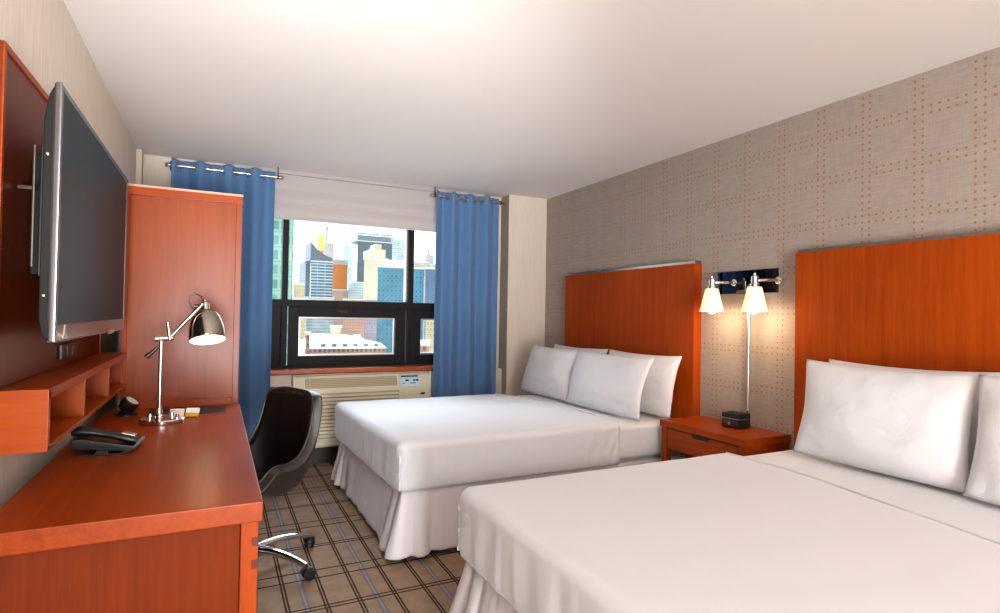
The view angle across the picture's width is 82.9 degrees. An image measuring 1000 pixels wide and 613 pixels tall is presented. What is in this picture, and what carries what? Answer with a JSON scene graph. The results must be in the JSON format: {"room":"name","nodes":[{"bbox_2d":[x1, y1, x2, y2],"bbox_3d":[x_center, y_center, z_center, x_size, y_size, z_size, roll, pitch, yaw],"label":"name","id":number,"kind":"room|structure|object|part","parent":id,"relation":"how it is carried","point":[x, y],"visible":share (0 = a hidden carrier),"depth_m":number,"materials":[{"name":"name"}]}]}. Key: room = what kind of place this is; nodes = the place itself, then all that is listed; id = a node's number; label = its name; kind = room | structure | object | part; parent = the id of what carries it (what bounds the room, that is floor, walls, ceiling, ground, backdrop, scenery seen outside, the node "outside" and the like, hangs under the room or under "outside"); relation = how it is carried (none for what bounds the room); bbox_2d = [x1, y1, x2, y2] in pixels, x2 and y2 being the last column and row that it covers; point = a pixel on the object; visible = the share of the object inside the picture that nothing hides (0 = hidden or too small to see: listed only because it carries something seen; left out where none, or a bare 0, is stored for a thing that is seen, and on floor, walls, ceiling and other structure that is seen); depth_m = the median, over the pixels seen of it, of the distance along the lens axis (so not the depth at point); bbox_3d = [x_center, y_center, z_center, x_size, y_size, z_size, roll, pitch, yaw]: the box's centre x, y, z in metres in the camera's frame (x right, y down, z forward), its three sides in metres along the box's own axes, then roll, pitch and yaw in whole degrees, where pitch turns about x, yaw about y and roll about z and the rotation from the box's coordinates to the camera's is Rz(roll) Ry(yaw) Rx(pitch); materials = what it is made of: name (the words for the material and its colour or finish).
{"room":"hotel room","nodes":[
{"label":"hotel room","id":0,"kind":"room"},
{"bbox_2d":[0,0,136,506],"bbox_3d":[-0.865,0.040,0.333,0.150,2.438,9.070,1,-1,-27],"label":"wall","id":1,"kind":"structure","parent":0,"point":[43,34],"depth_m":2.14,"materials":[{"name":"beige paint"}]},
{"bbox_2d":[0,40,100,387],"bbox_3d":[-1.634,-0.236,2.190,0.122,0.929,1.527,1,-1,-27],"label":"wall panel","id":2,"kind":"object","parent":1,"relation":"attached to","point":[25,353],"depth_m":1.65,"materials":[{"name":"brown wood"}]},
{"bbox_3d":[-1.512,-0.282,1.983,0.092,0.390,0.804,1,-1,-27],"label":"wall bracket","id":3,"kind":"part","parent":2,"relation":"part of","materials":[{"name":"silver metal"}]},
{"bbox_3d":[-1.340,-0.290,1.623,0.007,0.350,0.007,1,-1,-4],"label":"release cord","id":4,"kind":"part","parent":2,"relation":"part of","materials":[{"name":"silver metal"}]},
{"bbox_3d":[-1.566,-0.282,2.042,0.048,0.370,0.650,1,-1,-27],"label":"wall plate","id":5,"kind":"part","parent":2,"relation":"part of","materials":[{"name":"silver metal"}]},
{"bbox_3d":[-1.361,-0.283,1.733,0.046,0.390,0.165,1,-1,-27],"label":"arm","id":6,"kind":"part","parent":2,"relation":"part of","materials":[{"name":"black plastic"}]},
{"bbox_2d":[58,341,77,359],"bbox_3d":[-1.660,0.167,2.162,0.018,0.059,0.312,1,-1,-27],"label":"power outlet","id":7,"kind":"object","parent":2,"relation":"attached to","point":[66,350],"visible":1,"depth_m":2.15,"materials":[{"name":"black plastic"}]},
{"bbox_2d":[66,345,71,355],"bbox_3d":[-1.664,0.171,2.185,0.004,0.039,0.064,1,-1,-27],"label":"socket","id":8,"kind":"object","parent":7,"relation":"attached to","point":[68,347],"depth_m":2.17,"materials":[{"name":"grey plastic"}]},
{"bbox_2d":[72,344,76,354],"bbox_3d":[-1.705,0.172,2.265,0.004,0.039,0.064,1,-1,-27],"label":"socket","id":9,"kind":"object","parent":7,"relation":"attached to","point":[74,346],"depth_m":2.26,"materials":[{"name":"grey plastic"}]},
{"bbox_2d":[38,82,127,342],"bbox_3d":[-1.481,-0.245,2.070,0.043,0.708,1.265,1,-1,-27],"label":"television","id":10,"kind":"object","parent":2,"relation":"attached to","point":[82,278],"visible":1,"depth_m":1.74,"materials":[{"name":"metal"}]},
{"bbox_2d":[0,353,126,455],"bbox_3d":[-1.638,0.315,2.193,0.142,0.172,1.516,1,-1,-27],"label":"wall shelf","id":11,"kind":"object","parent":1,"relation":"attached to","point":[37,412],"visible":0.93,"depth_m":1.75,"materials":[{"name":"brown wood"}]},
{"bbox_2d":[135,149,143,184],"bbox_3d":[-2.667,0.070,4.139,0.036,2.434,0.090,1,-1,-27],"label":"trim","id":12,"kind":"structure","parent":1,"relation":"attached to","point":[139,152],"depth_m":4.12,"materials":[{"name":"paint"}]},
{"bbox_2d":[143,154,500,374],"bbox_3d":[-1.208,0.107,5.073,3.481,2.438,0.285,1,-1,-27],"label":"wall","id":13,"kind":"structure","parent":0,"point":[155,172],"depth_m":4.74,"materials":[{"name":"paint"}]},
{"bbox_2d":[165,161,283,179],"bbox_3d":[-2.155,-1.084,4.458,0.832,0.105,0.152,1,-1,-27],"label":"curtain rod","id":14,"kind":"object","parent":13,"relation":"attached to","point":[166,163],"visible":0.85,"depth_m":4.38,"materials":[{"name":"silver metal"}]},
{"bbox_2d":[171,157,274,437],"bbox_3d":[-2.155,0.084,4.383,0.724,2.371,0.080,1,-1,-27],"label":"curtain","id":15,"kind":"object","parent":14,"relation":"hanging from","point":[258,192],"visible":0.43,"depth_m":4.47,"materials":[{"name":"blue fabric"}]},
{"bbox_2d":[271,219,433,367],"bbox_3d":[-1.309,-0.254,5.041,2.120,1.565,0.117,1,-1,-27],"label":"window","id":16,"kind":"structure","parent":13,"relation":"attached to","point":[406,315],"depth_m":5.01,"materials":[{"name":"brown metal"}]},
{"bbox_3d":[-2.032,0.242,4.686,0.392,0.498,0.074,1,-1,-27],"label":"sash","id":17,"kind":"part","parent":16,"relation":"part of","materials":[{"name":"brown metal"}]},
{"bbox_3d":[-1.355,0.042,4.969,0.132,0.024,0.033,1,-1,-27],"label":"handle","id":18,"kind":"part","parent":16,"relation":"part of","materials":[{"name":"black plastic"}]},
{"bbox_3d":[-1.346,0.259,5.029,1.017,0.498,0.074,1,-1,-27],"label":"sash","id":19,"kind":"part","parent":16,"relation":"part of","materials":[{"name":"brown metal"}]},
{"bbox_3d":[-1.315,-0.254,5.053,2.120,1.565,0.090,1,-1,-27],"label":"frame","id":20,"kind":"part","parent":16,"relation":"part of","materials":[{"name":"brown metal"}]},
{"bbox_3d":[-0.625,0.277,5.390,0.440,0.498,0.074,1,-1,-27],"label":"sash","id":21,"kind":"part","parent":16,"relation":"part of","materials":[{"name":"brown metal"}]},
{"bbox_2d":[234,164,484,231],"bbox_3d":[-1.133,-0.907,4.989,2.200,0.406,0.072,1,-1,-27],"label":"roman shade","id":22,"kind":"object","parent":13,"relation":"attached to","point":[301,196],"visible":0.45,"depth_m":4.90,"materials":[{"name":"white fabric"}]},
{"bbox_3d":[-1.136,-1.095,5.005,2.200,0.031,0.042,1,-1,-27],"label":"head rail","id":23,"kind":"part","parent":22,"relation":"part of","materials":[{"name":"white fabric"}]},
{"bbox_2d":[430,186,504,204],"bbox_3d":[-0.318,-1.039,5.377,0.760,0.105,0.152,1,-1,-27],"label":"curtain rod","id":24,"kind":"object","parent":13,"relation":"attached to","point":[434,194],"visible":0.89,"depth_m":5.29,"materials":[{"name":"silver metal"}]},
{"bbox_2d":[433,190,498,396],"bbox_3d":[-0.319,0.129,5.301,0.652,2.371,0.085,1,-1,-27],"label":"curtain","id":25,"kind":"object","parent":24,"relation":"hanging from","point":[467,233],"visible":0.84,"depth_m":5.30,"materials":[{"name":"blue fabric"}]},
{"bbox_2d":[256,462,465,612],"bbox_3d":[0.737,1.348,1.126,3.781,0.100,9.070,1,-1,-27],"label":"floor","id":26,"kind":"structure","parent":0,"point":[354,575],"depth_m":2.82,"materials":[{"name":"carpet"}]},
{"bbox_2d":[0,404,262,612],"bbox_3d":[-1.305,0.899,2.161,0.605,0.762,1.765,1,-1,-27],"label":"desk","id":27,"kind":"object","parent":26,"relation":"on","point":[169,523],"visible":0.92,"depth_m":1.47,"materials":[{"name":"brown wood"}]},
{"bbox_2d":[71,425,144,456],"bbox_3d":[-1.403,0.464,2.032,0.191,0.103,0.185,1,-1,-23],"label":"telephone","id":28,"kind":"object","parent":27,"relation":"on","point":[95,442],"visible":0.98,"depth_m":1.96,"materials":[{"name":"black plastic"}]},
{"bbox_3d":[-0.949,0.921,1.401,0.542,0.706,0.023,1,-1,-27],"label":"panel","id":29,"kind":"part","parent":27,"relation":"part of","materials":[{"name":"brown wood"}]},
{"bbox_2d":[115,396,138,416],"bbox_3d":[-1.785,0.475,2.710,0.095,0.089,0.090,1,-1,-27],"label":"alarm clock","id":30,"kind":"object","parent":27,"relation":"on","point":[127,405],"visible":1,"depth_m":2.68,"materials":[{"name":"black plastic"}]},
{"bbox_2d":[170,409,184,415],"bbox_3d":[-1.515,0.501,2.653,0.060,0.041,0.024,1,-1,-15],"label":"card","id":31,"kind":"object","parent":27,"relation":"on","point":[176,411],"visible":0.54,"depth_m":2.65,"materials":[{"name":"paper"}]},
{"bbox_2d":[138,293,225,425],"bbox_3d":[-1.448,0.230,2.597,0.345,0.587,0.180,2,-1,-38],"label":"desk lamp","id":32,"kind":"object","parent":27,"relation":"on","point":[206,327],"visible":1,"depth_m":2.59,"materials":[{"name":"silver metal"}]},
{"bbox_3d":[-1.562,0.204,2.541,0.058,0.059,0.022,1,-1,-27],"label":"wing knob","id":33,"kind":"part","parent":32,"relation":"part of","materials":[{"name":"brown metal"}]},
{"bbox_3d":[-1.505,0.110,2.571,0.024,0.082,0.014,1,-1,-27],"label":"lever","id":34,"kind":"part","parent":32,"relation":"part of","materials":[{"name":"silver metal"}]},
{"bbox_3d":[-1.447,0.068,2.607,0.146,0.172,0.018,2,-1,-31],"label":"arm","id":35,"kind":"part","parent":32,"relation":"part of","materials":[{"name":"silver metal"}]},
{"bbox_3d":[-1.437,-0.019,2.675,0.065,0.088,0.006,1,-1,-27],"label":"cord","id":36,"kind":"part","parent":32,"relation":"part of","materials":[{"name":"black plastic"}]},
{"bbox_2d":[201,299,209,309],"bbox_3d":[-1.402,0.001,2.694,0.047,0.074,0.055,1,-1,-27],"label":"socket","id":37,"kind":"object","parent":32,"relation":"attached to","point":[206,306],"depth_m":2.69,"materials":[{"name":"silver metal"}]},
{"bbox_3d":[-1.374,0.098,2.661,0.159,0.175,0.169,1,-1,-27],"label":"lamp shade","id":38,"kind":"part","parent":32,"relation":"part of","materials":[{"name":"silver metal"}]},
{"bbox_2d":[185,408,199,416],"bbox_3d":[-1.460,0.502,2.686,0.060,0.041,0.024,1,-1,-5],"label":"card","id":39,"kind":"object","parent":27,"relation":"on","point":[190,412],"visible":0.97,"depth_m":2.68,"materials":[{"name":"white paper"}]},
{"bbox_3d":[-0.684,0.927,1.524,0.043,0.706,0.050,1,-1,-27],"label":"leg","id":40,"kind":"part","parent":27,"relation":"part of","materials":[{"name":"orange wood"}]},
{"bbox_2d":[119,183,242,409],"bbox_3d":[-1.873,0.335,3.374,0.550,1.908,0.884,1,-1,-27],"label":"wardrobe","id":41,"kind":"object","parent":26,"relation":"on","point":[182,243],"visible":0.45,"depth_m":2.99,"materials":[{"name":"brown wood"}]},
{"bbox_3d":[-1.689,0.521,2.987,0.493,0.060,0.020,1,-1,-27],"label":"rail","id":42,"kind":"part","parent":41,"relation":"part of","materials":[{"name":"brown wood"}]},
{"bbox_3d":[-1.666,-0.590,3.005,0.545,0.043,0.021,1,-1,-27],"label":"rail","id":43,"kind":"part","parent":41,"relation":"part of","materials":[{"name":"brown wood"}]},
{"bbox_2d":[248,386,322,580],"bbox_3d":[-1.208,0.860,2.817,0.704,0.862,0.689,0,-1,39],"label":"desk chair","id":44,"kind":"object","parent":26,"relation":"on","point":[282,443],"visible":0.44,"depth_m":2.92,"materials":[{"name":"brown leather"}]},
{"bbox_3d":[-1.056,1.204,2.724,0.305,0.065,0.048,1,-1,20],"label":"leg","id":45,"kind":"part","parent":44,"relation":"part of","materials":[{"name":"silver metal"}]},
{"bbox_3d":[-1.111,1.207,2.922,0.048,0.065,0.306,0,-1,39],"label":"leg","id":46,"kind":"part","parent":44,"relation":"part of","materials":[{"name":"silver metal"}]},
{"bbox_2d":[300,565,316,577],"bbox_3d":[-0.908,1.245,2.681,0.063,0.047,0.054,2,-1,-37],"label":"caster","id":47,"kind":"object","parent":44,"relation":"attached to","point":[307,571],"depth_m":2.66,"materials":[{"name":"black plastic"}]},
{"bbox_2d":[304,535,314,544],"bbox_3d":[-1.028,1.249,3.052,0.054,0.047,0.063,1,-1,-19],"label":"caster","id":48,"kind":"object","parent":44,"relation":"attached to","point":[308,539],"depth_m":3.03,"materials":[{"name":"black plastic"}]},
{"bbox_2d":[331,395,684,559],"bbox_3d":[0.007,1.020,3.989,2.068,0.570,1.635,1,-1,-27],"label":"bed","id":49,"kind":"object","parent":26,"relation":"on","point":[416,523],"visible":0.29,"depth_m":3.17,"materials":[{"name":"white fabric"}]},
{"bbox_2d":[334,393,619,491],"bbox_3d":[-0.232,0.840,3.867,1.498,0.275,1.496,1,-1,-27],"label":"coverlet","id":50,"kind":"object","parent":49,"relation":"on","point":[413,444],"visible":1,"depth_m":3.34,"materials":[{"name":"white fabric"}]},
{"bbox_2d":[520,344,580,400],"bbox_3d":[0.408,0.539,4.724,0.190,0.406,0.760,1,-1,-27],"label":"pillow","id":51,"kind":"object","parent":49,"relation":"on","point":[548,371],"visible":0.91,"depth_m":4.59,"materials":[{"name":"fabric"}]},
{"bbox_2d":[554,344,607,353],"bbox_3d":[0.628,0.542,4.801,0.181,0.411,0.800,1,-1,-27],"label":"pillow","id":52,"kind":"object","parent":49,"relation":"on","point":[601,351],"visible":0.09,"depth_m":4.68,"materials":[{"name":"fabric"}]},
{"bbox_3d":[0.027,0.855,3.997,2.028,0.239,1.438,1,-1,-27],"label":"mattress","id":53,"kind":"part","parent":49,"relation":"part of","materials":[{"name":"white fabric"}]},
{"bbox_2d":[565,349,653,420],"bbox_3d":[0.747,0.534,4.023,0.201,0.405,0.840,1,-1,-28],"label":"pillow","id":54,"kind":"object","parent":49,"relation":"on","point":[611,384],"visible":1,"depth_m":3.89,"materials":[{"name":"fabric"}]},
{"bbox_2d":[609,349,681,417],"bbox_3d":[0.985,0.536,4.080,0.178,0.412,0.780,1,-1,-27],"label":"pillow","id":55,"kind":"object","parent":49,"relation":"on","point":[657,393],"visible":0.52,"depth_m":3.81,"materials":[{"name":"fabric"}]},
{"bbox_2d":[449,450,999,612],"bbox_3d":[1.049,1.006,1.923,2.074,0.572,1.673,1,-1,-27],"label":"bed","id":56,"kind":"object","parent":26,"relation":"on","point":[474,594],"visible":0.1,"depth_m":2.16,"materials":[{"name":"white fabric"}]},
{"bbox_2d":[457,452,999,612],"bbox_3d":[0.810,0.825,1.816,1.428,0.275,1.567,1,-1,-27],"label":"coverlet","id":57,"kind":"object","parent":56,"relation":"on","point":[726,532],"visible":1,"depth_m":1.68,"materials":[{"name":"white fabric"}]},
{"bbox_3d":[1.081,0.841,1.951,1.977,0.239,1.503,1,-1,-27],"label":"mattress","id":58,"kind":"part","parent":56,"relation":"part of","materials":[{"name":"white fabric"}]},
{"bbox_2d":[793,359,981,492],"bbox_3d":[1.681,0.495,2.527,0.186,0.464,0.740,1,-1,-27],"label":"pillow","id":59,"kind":"object","parent":56,"relation":"on","point":[913,426],"visible":1,"depth_m":2.42,"materials":[{"name":"fabric"}]},
{"bbox_2d":[829,359,999,473],"bbox_3d":[1.827,0.498,2.578,0.126,0.464,0.730,1,-1,-27],"label":"pillow","id":60,"kind":"object","parent":56,"relation":"on","point":[974,422],"visible":0.07,"depth_m":2.32,"materials":[{"name":"fabric"}]},
{"bbox_2d":[963,373,999,504],"bbox_3d":[1.982,0.488,1.850,0.201,0.463,0.740,1,-1,-27],"label":"pillow","id":61,"kind":"object","parent":56,"relation":"on","point":[983,483],"visible":1,"depth_m":2.10,"materials":[{"name":"fabric"}]},
{"bbox_2d":[660,415,790,460],"bbox_3d":[1.333,1.034,3.415,0.374,0.620,0.655,1,-1,-27],"label":"nightstand","id":62,"kind":"object","parent":26,"relation":"on","point":[697,436],"visible":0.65,"depth_m":3.31,"materials":[{"name":"brown wood"}]},
{"bbox_3d":[1.060,1.053,3.613,0.044,0.578,0.044,1,-1,-27],"label":"leg","id":63,"kind":"part","parent":62,"relation":"part of","materials":[{"name":"brown wood"}]},
{"bbox_3d":[1.193,0.833,3.346,0.020,0.125,0.545,1,-1,-27],"label":"drawer","id":64,"kind":"part","parent":62,"relation":"part of","materials":[{"name":"brown wood"}]},
{"bbox_2d":[721,410,750,429],"bbox_3d":[1.414,0.677,3.393,0.118,0.095,0.127,2,-1,-33],"label":"clock radio","id":65,"kind":"object","parent":62,"relation":"on","point":[733,419],"visible":1,"depth_m":3.35,"materials":[{"name":"black plastic"}]},
{"bbox_3d":[1.328,1.050,3.077,0.044,0.578,0.044,1,-1,-27],"label":"leg","id":66,"kind":"part","parent":62,"relation":"part of","materials":[{"name":"brown wood"}]},
{"bbox_3d":[1.476,0.838,3.144,0.270,0.148,0.018,1,-1,-27],"label":"panel","id":67,"kind":"part","parent":62,"relation":"part of","materials":[{"name":"brown wood"}]},
{"bbox_3d":[1.609,1.057,3.218,0.044,0.578,0.044,1,-1,-27],"label":"leg","id":68,"kind":"part","parent":62,"relation":"part of","materials":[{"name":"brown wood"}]},
{"bbox_2d":[270,368,501,447],"bbox_3d":[-1.370,0.886,4.883,3.057,0.620,0.070,1,-1,-27],"label":"wall","id":69,"kind":"structure","parent":0,"point":[276,380],"depth_m":4.84,"materials":[{"name":"paint"}]},
{"bbox_2d":[310,446,338,463],"bbox_3d":[-1.371,1.258,4.866,3.057,0.125,0.095,1,-1,-27],"label":"baseboard","id":70,"kind":"structure","parent":69,"relation":"attached to","point":[325,454],"depth_m":4.76,"materials":[{"name":"black"}]},
{"bbox_2d":[291,371,430,446],"bbox_3d":[-1.169,0.873,4.861,1.174,0.582,0.148,1,-1,-27],"label":"air conditioner","id":71,"kind":"object","parent":69,"relation":"attached to","point":[333,389],"visible":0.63,"depth_m":4.78,"materials":[{"name":"beige plastic"}]},
{"bbox_2d":[305,376,396,388],"bbox_3d":[-1.247,0.639,4.782,0.770,0.076,0.038,1,-1,-27],"label":"grille","id":72,"kind":"object","parent":71,"relation":"attached to","point":[314,382],"depth_m":4.78,"materials":[{"name":"beige plastic"}]},
{"bbox_3d":[-0.796,0.656,5.004,0.175,0.091,0.045,1,-1,-27],"label":"control panel","id":73,"kind":"part","parent":71,"relation":"part of","materials":[{"name":"white plastic"}]},
{"bbox_2d":[506,195,546,395],"bbox_3d":[0.223,0.140,5.630,0.422,2.438,0.170,1,-1,-27],"label":"wall","id":74,"kind":"structure","parent":0,"point":[527,215],"depth_m":5.55,"materials":[{"name":"paint"}]},
{"bbox_2d":[498,195,508,394],"bbox_3d":[0.033,0.070,5.537,0.004,2.308,0.166,1,-1,-27],"label":"trim","id":75,"kind":"structure","parent":74,"relation":"attached to","point":[503,306],"depth_m":5.53,"materials":[{"name":"beige paint"}]},
{"bbox_2d":[63,0,999,198],"bbox_3d":[0.780,-1.199,1.165,3.781,0.120,9.070,1,-1,-27],"label":"ceiling","id":76,"kind":"structure","parent":0,"point":[543,99],"depth_m":2.73,"materials":[{"name":"paint"}]},
{"bbox_2d":[545,47,999,449],"bbox_3d":[2.381,0.120,1.958,0.150,2.438,9.070,1,-1,-27],"label":"wall","id":77,"kind":"structure","parent":0,"point":[918,155],"depth_m":3.29,"materials":[{"name":"paper"}]},
{"bbox_2d":[564,260,701,458],"bbox_3d":[0.971,0.515,4.507,0.070,1.640,1.574,1,-1,-27],"label":"headboard","id":78,"kind":"object","parent":77,"relation":"attached to","point":[649,309],"visible":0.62,"depth_m":4.20,"materials":[{"name":"brown wood"}]},
{"bbox_3d":[0.990,-0.294,4.522,0.055,0.022,1.565,1,-1,-27],"label":"metal trim","id":79,"kind":"part","parent":78,"relation":"part of","materials":[{"name":"silver metal"}]},
{"bbox_2d":[700,268,781,412],"bbox_3d":[1.423,0.245,3.440,0.229,0.943,0.500,1,-1,-27],"label":"wall lamp","id":80,"kind":"object","parent":77,"relation":"attached to","point":[751,283],"visible":0.98,"depth_m":3.44,"materials":[{"name":"silver mirror"}]},
{"bbox_3d":[1.328,-0.039,3.549,0.144,0.144,0.144,1,-1,-27],"label":"lamp shade","id":81,"kind":"part","parent":80,"relation":"part of","materials":[{"name":"white glass"}]},
{"bbox_3d":[1.411,-0.151,3.552,0.151,0.044,0.044,1,-1,-13],"label":"arm","id":82,"kind":"part","parent":80,"relation":"part of","materials":[{"name":"silver metal"}]},
{"bbox_3d":[1.518,-0.152,3.508,0.017,0.144,0.468,1,-1,-27],"label":"mirror plate","id":83,"kind":"part","parent":80,"relation":"part of","materials":[{"name":"black mirror"}]},
{"bbox_3d":[1.518,0.246,3.448,0.030,0.773,0.019,1,-1,-27],"label":"cord","id":84,"kind":"part","parent":80,"relation":"part of","materials":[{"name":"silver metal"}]},
{"bbox_3d":[1.470,-0.041,3.266,0.144,0.144,0.144,1,-1,-27],"label":"lamp shade","id":85,"kind":"part","parent":80,"relation":"part of","materials":[{"name":"white glass"}]},
{"bbox_3d":[1.552,-0.153,3.269,0.151,0.044,0.044,1,-1,-13],"label":"arm","id":86,"kind":"part","parent":80,"relation":"part of","materials":[{"name":"silver metal"}]},
{"bbox_2d":[794,229,999,445],"bbox_3d":[2.014,0.500,2.425,0.070,1.640,1.601,1,-1,-27],"label":"headboard","id":87,"kind":"object","parent":77,"relation":"attached to","point":[926,302],"visible":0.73,"depth_m":2.64,"materials":[{"name":"brown wood"}]},
{"bbox_3d":[2.033,-0.309,2.441,0.055,0.022,1.592,1,-1,-27],"label":"metal trim","id":88,"kind":"part","parent":87,"relation":"part of","materials":[{"name":"silver metal"}]},
{"label":"outside","id":89,"kind":"structure","parent":0,"visible":0},
{"bbox_3d":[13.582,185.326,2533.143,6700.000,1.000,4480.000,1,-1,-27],"label":"ground","id":90,"kind":"structure","parent":89,"visible":0},
{"bbox_2d":[272,218,293,364],"bbox_3d":[-90.309,15.230,182.823,49.340,262.650,48.600,1,-1,-27],"label":"tower","id":91,"kind":"structure","parent":90,"relation":"on","point":[277,253],"depth_m":168.58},
{"bbox_2d":[293,283,304,297],"bbox_3d":[-208.738,63.829,582.844,15.139,173.850,30.600,1,-1,-27],"label":"tower","id":92,"kind":"structure","parent":90,"relation":"on","point":[298,291],"depth_m":569.60,"materials":[{"name":"beige"}]},
{"bbox_2d":[293,298,306,339],"bbox_3d":[-159.183,71.711,446.554,15.694,155.550,42.600,1,-1,-27],"label":"tower","id":93,"kind":"structure","parent":90,"relation":"on","point":[302,320],"depth_m":428.28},
{"bbox_2d":[305,332,310,353],"bbox_3d":[-104.851,81.083,304.258,5.078,134.250,15.600,1,-1,-27],"label":"tower","id":94,"kind":"structure","parent":90,"relation":"on","point":[307,334],"depth_m":298.04,"materials":[{"name":"red brick"}]},
{"bbox_2d":[299,242,332,296],"bbox_3d":[-224.785,38.701,702.315,44.877,227.250,78.900,1,-1,-27],"label":"tower","id":95,"kind":"structure","parent":90,"relation":"on","point":[320,284],"depth_m":666.09,"materials":[{"name":"blue glass"}]},
{"bbox_3d":[-219.411,-64.322,685.426,25.200,21.600,42.600,1,-1,-27],"label":"crown","id":96,"kind":"part","parent":95,"relation":"part of","materials":[{"name":"clear glass"}]},
{"bbox_2d":[304,296,333,333],"bbox_3d":[-207.319,70.547,637.192,43.822,162.150,36.600,1,-1,-27],"label":"tower","id":97,"kind":"structure","parent":90,"relation":"on","point":[313,325],"depth_m":621.77,"materials":[{"name":"blue glass"}]},
{"bbox_2d":[317,235,323,252],"bbox_3d":[-445.855,-8.149,1397.358,15.892,334.950,18.600,1,-1,-27],"label":"tower","id":98,"kind":"structure","parent":90,"relation":"on","point":[320,238],"depth_m":1391.64,"materials":[{"name":"yellow"}]},
{"bbox_2d":[323,225,335,257],"bbox_3d":[-468.271,-28.924,1530.552,37.118,379.857,36.600,1,-1,-27],"label":"tower","id":99,"kind":"structure","parent":90,"relation":"on","point":[328,250],"depth_m":1516.90,"materials":[{"name":"grey concrete"}]},
{"bbox_2d":[330,326,341,333],"bbox_3d":[-114.395,81.351,390.069,10.837,136.050,15.600,1,-1,-27],"label":"tower","id":100,"kind":"structure","parent":90,"relation":"on","point":[334,329],"depth_m":383.53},
{"bbox_2d":[332,260,347,289],"bbox_3d":[-262.049,41.310,911.457,41.975,227.250,67.500,1,-1,-27],"label":"tower","id":101,"kind":"structure","parent":90,"relation":"on","point":[340,267],"depth_m":882.21,"materials":[{"name":"orange concrete"}]},
{"bbox_2d":[332,289,348,333],"bbox_3d":[-245.264,64.403,863.166,39.983,180.150,24.600,1,-1,-27],"label":"tower","id":102,"kind":"structure","parent":90,"relation":"on","point":[338,294],"depth_m":851.73,"materials":[{"name":"pink brick"}]},
{"bbox_2d":[299,334,385,353],"bbox_3d":[-100.672,83.324,347.438,46.500,133.350,55.500,1,-1,-27],"label":"building","id":103,"kind":"structure","parent":90,"relation":"on","point":[319,343],"depth_m":325.74,"materials":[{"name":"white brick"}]},
{"bbox_2d":[341,245,351,289],"bbox_3d":[-487.877,-13.834,1802.471,41.536,357.450,60.600,1,-1,-27],"label":"tower","id":104,"kind":"structure","parent":90,"relation":"on","point":[346,249],"depth_m":1777.33,"materials":[{"name":"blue glass"}]},
{"bbox_2d":[342,298,364,338],"bbox_3d":[-158.951,72.068,614.431,35.596,160.050,42.600,1,-1,-27],"label":"tower","id":105,"kind":"structure","parent":90,"relation":"on","point":[351,327],"depth_m":593.88,"materials":[{"name":"pink brick"}]},
{"bbox_2d":[348,281,363,298],"bbox_3d":[-184.848,60.826,769.303,51.826,186.450,30.600,1,-1,-27],"label":"tower","id":106,"kind":"structure","parent":90,"relation":"on","point":[356,289],"depth_m":750.37,"materials":[{"name":"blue glass"}]},
{"bbox_2d":[364,298,376,341],"bbox_3d":[-125.215,72.210,557.510,29.368,159.150,42.600,1,-1,-27],"label":"tower","id":107,"kind":"structure","parent":90,"relation":"on","point":[370,325],"depth_m":535.74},
{"bbox_2d":[349,232,392,281],"bbox_3d":[-200.620,23.961,905.603,86.997,263.850,121.200,1,-1,-27],"label":"tower","id":108,"kind":"structure","parent":90,"relation":"on","point":[363,242],"depth_m":842.63,"materials":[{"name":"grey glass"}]},
{"bbox_2d":[363,244,388,298],"bbox_3d":[-151.738,39.735,688.730,42.765,227.250,48.600,1,-1,-27],"label":"tower","id":109,"kind":"structure","parent":90,"relation":"on","point":[373,257],"depth_m":664.47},
{"bbox_2d":[384,259,403,266],"bbox_3d":[-117.443,51.494,635.363,41.234,203.250,42.600,1,-1,-27],"label":"tower","id":110,"kind":"structure","parent":90,"relation":"on","point":[386,262],"depth_m":613.48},
{"bbox_2d":[391,238,403,260],"bbox_3d":[-205.812,14.807,1104.718,58.144,288.150,60.600,1,-1,-27],"label":"tower","id":111,"kind":"structure","parent":90,"relation":"on","point":[397,244],"depth_m":1077.48,"materials":[{"name":"white"}]},
{"bbox_2d":[376,265,423,352],"bbox_3d":[-76.544,61.428,437.684,59.051,178.650,72.600,1,-1,-27],"label":"tower","id":112,"kind":"structure","parent":90,"relation":"on","point":[390,285],"depth_m":397.84,"materials":[{"name":"blue"}]},
{"bbox_2d":[414,261,429,339],"bbox_3d":[-180.513,31.480,1271.614,55.511,260.850,36.600,1,-1,-27],"label":"tower","id":113,"kind":"structure","parent":90,"relation":"on","point":[416,264],"depth_m":1257.55,"materials":[{"name":"grey concrete"}]},
{"bbox_2d":[420,340,429,352],"bbox_3d":[-32.465,81.337,231.463,14.151,133.950,24.600,1,-1,-27],"label":"tower","id":114,"kind":"structure","parent":90,"relation":"on","point":[425,344],"depth_m":220.24,"materials":[{"name":"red brick"}]},
{"bbox_2d":[422,245,434,267],"bbox_3d":[-279.429,-33.467,2242.529,74.671,417.450,60.600,1,-1,-27],"label":"tower","id":115,"kind":"structure","parent":90,"relation":"on","point":[427,257],"depth_m":2221.67,"materials":[{"name":"grey concrete"}]},
{"bbox_2d":[424,267,434,339],"bbox_3d":[-52.212,61.851,447.854,42.978,178.950,72.600,1,-1,-27],"label":"tower","id":116,"kind":"structure","parent":90,"relation":"on","point":[429,272],"depth_m":408.87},
{"bbox_2d":[425,320,433,351],"bbox_3d":[-35.919,75.143,300.237,21.262,148.350,30.600,1,-1,-27],"label":"tower","id":117,"kind":"structure","parent":90,"relation":"on","point":[429,325],"depth_m":284.39,"materials":[{"name":"beige"}]}
]}

